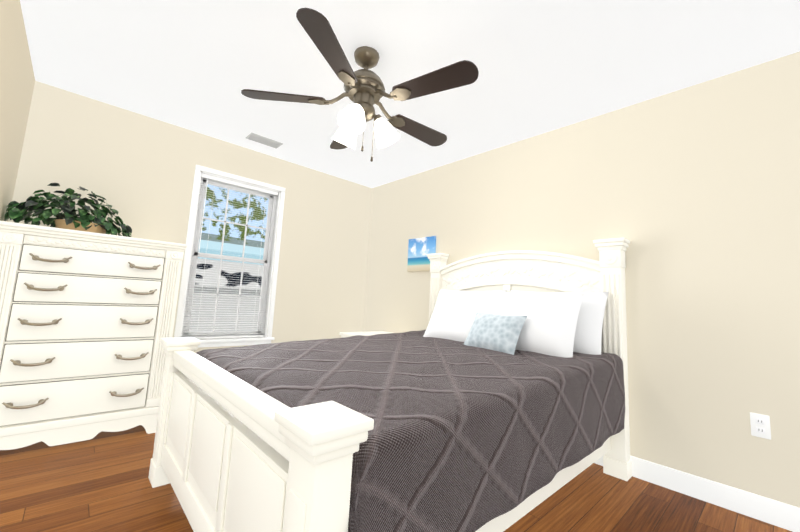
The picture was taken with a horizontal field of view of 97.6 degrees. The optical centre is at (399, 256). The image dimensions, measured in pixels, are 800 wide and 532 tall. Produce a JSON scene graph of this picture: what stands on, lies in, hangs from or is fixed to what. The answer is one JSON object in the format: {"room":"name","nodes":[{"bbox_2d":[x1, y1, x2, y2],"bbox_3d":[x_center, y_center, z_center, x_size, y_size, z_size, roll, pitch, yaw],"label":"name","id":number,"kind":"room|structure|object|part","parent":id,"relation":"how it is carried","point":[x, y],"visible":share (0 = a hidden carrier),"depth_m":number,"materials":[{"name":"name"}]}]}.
{"room":"bedroom","nodes":[
{"label":"bedroom","id":0,"kind":"room"},
{"bbox_2d":[0,0,34,221],"bbox_3d":[-1.046,-0.197,0.521,0.120,2.440,5.157,9,-9,-42],"label":"wall","id":1,"kind":"structure","parent":0,"point":[17,80],"depth_m":2.00,"materials":[{"name":"beige paint"}]},
{"bbox_2d":[8,81,371,352],"bbox_3d":[-1.590,0.135,3.434,3.071,2.440,0.120,9,-9,-42],"label":"wall","id":2,"kind":"structure","parent":0,"point":[136,171],"depth_m":3.12,"materials":[{"name":"beige paint"}]},
{"bbox_2d":[174,165,284,347],"bbox_3d":[-1.610,0.026,3.393,0.892,1.630,0.165,9,-9,-42],"label":"window","id":3,"kind":"structure","parent":2,"relation":"in","point":[261,334],"depth_m":3.37,"materials":[{"name":"white wood"}]},
{"bbox_2d":[0,425,791,531],"bbox_3d":[0.059,1.233,1.439,3.311,0.060,5.157,9,-9,-42],"label":"floor","id":4,"kind":"structure","parent":0,"point":[99,482],"depth_m":1.77,"materials":[{"name":"brown wood"}]},
{"bbox_2d":[0,221,187,449],"bbox_3d":[-2.158,0.530,2.425,0.969,1.352,0.526,9,-9,-42],"label":"dresser","id":5,"kind":"object","parent":4,"relation":"on","point":[87,320],"visible":0.98,"depth_m":2.24,"materials":[{"name":"white painted wood"},{"name":"pewter handles"}]},
{"bbox_2d":[4,183,131,236],"bbox_3d":[-2.249,-0.332,2.452,0.653,0.347,0.393,9,-9,-42],"label":"plant","id":6,"kind":"object","parent":5,"relation":"on","point":[36,205],"visible":0.98,"depth_m":2.37,"materials":[{"name":"green plant"}]},
{"bbox_2d":[339,331,391,337],"bbox_3d":[-0.246,1.126,3.599,0.593,0.650,0.550,9,-9,-42],"label":"nightstand","id":7,"kind":"object","parent":4,"relation":"on","point":[350,334],"visible":0.12,"depth_m":3.63,"materials":[{"name":"white wood"}]},
{"bbox_2d":[148,237,631,531],"bbox_3d":[0.073,0.537,2.109,2.287,1.486,1.728,9,-9,-42],"label":"bed","id":8,"kind":"object","parent":4,"relation":"on","point":[493,396],"visible":1,"depth_m":1.41,"materials":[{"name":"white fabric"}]},
{"bbox_2d":[178,329,625,531],"bbox_3d":[0.068,0.751,2.087,2.045,0.449,1.700,9,-9,-42],"label":"quilt","id":9,"kind":"object","parent":8,"relation":"on","point":[455,432],"depth_m":1.33,"materials":[{"name":"grey fabric"}]},
{"bbox_2d":[20,0,799,187],"bbox_3d":[0.184,-1.245,1.745,3.311,0.060,5.157,9,-9,-42],"label":"ceiling","id":10,"kind":"structure","parent":0,"point":[543,66],"depth_m":2.10,"materials":[{"name":"white paint"}]},
{"bbox_2d":[246,132,282,148],"bbox_3d":[-1.277,-1.091,3.303,0.300,0.010,0.160,9,-9,-42],"label":"ceiling vent","id":11,"kind":"object","parent":10,"relation":"in","point":[263,140],"visible":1,"depth_m":3.29,"materials":[{"name":"silver metal"}]},
{"bbox_2d":[241,8,478,161],"bbox_3d":[-0.171,-0.863,2.061,1.267,0.656,1.310,9,-9,-42],"label":"ceiling fan","id":12,"kind":"object","parent":10,"relation":"hanging from","point":[364,89],"depth_m":1.92,"materials":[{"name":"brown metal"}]},
{"bbox_2d":[331,104,399,148],"bbox_3d":[-0.236,-0.735,2.043,0.421,0.172,0.397,9,-9,-42],"label":"shades","id":13,"kind":"object","parent":12,"relation":"attached to","point":[351,121],"visible":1,"depth_m":2.00,"materials":[{"name":"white glass"}]},
{"bbox_3d":[-0.154,-0.691,2.011,0.013,0.306,0.013,-1,-8,26],"label":"fan pull chain","id":14,"kind":"part","parent":12,"relation":"part of","materials":[{"name":"silver metal"}]},
{"bbox_2d":[363,52,799,507],"bbox_3d":[0.909,0.217,3.072,0.120,2.440,4.037,9,-9,-42],"label":"wall","id":15,"kind":"structure","parent":0,"point":[691,194],"depth_m":2.13,"materials":[{"name":"beige paint"}]},
{"bbox_2d":[407,236,435,271],"bbox_3d":[0.228,-0.027,3.752,0.021,0.360,0.390,9,-9,-42],"label":"picture","id":16,"kind":"object","parent":15,"relation":"attached to","point":[419,249],"visible":0.77,"depth_m":3.75},
{"bbox_2d":[594,455,799,531],"bbox_3d":[0.801,1.359,2.885,0.014,0.118,3.797,9,-9,-42],"label":"baseboard","id":17,"kind":"structure","parent":15,"relation":"attached to","point":[770,511],"depth_m":1.88,"materials":[{"name":"white"}]},
{"bbox_2d":[750,412,770,439],"bbox_3d":[1.866,0.875,1.815,0.008,0.116,0.072,9,-9,-42],"label":"electrical outlet plate","id":18,"kind":"object","parent":15,"relation":"attached to","point":[760,425],"visible":1,"depth_m":1.81,"materials":[{"name":"white plastic"}]},
{"label":"outside","id":19,"kind":"structure","parent":0,"visible":0},
{"bbox_2d":[189,184,268,331],"bbox_3d":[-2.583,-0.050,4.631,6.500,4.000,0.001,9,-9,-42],"label":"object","id":20,"kind":"structure","parent":19,"point":[254,245],"depth_m":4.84,"materials":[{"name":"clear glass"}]}
]}

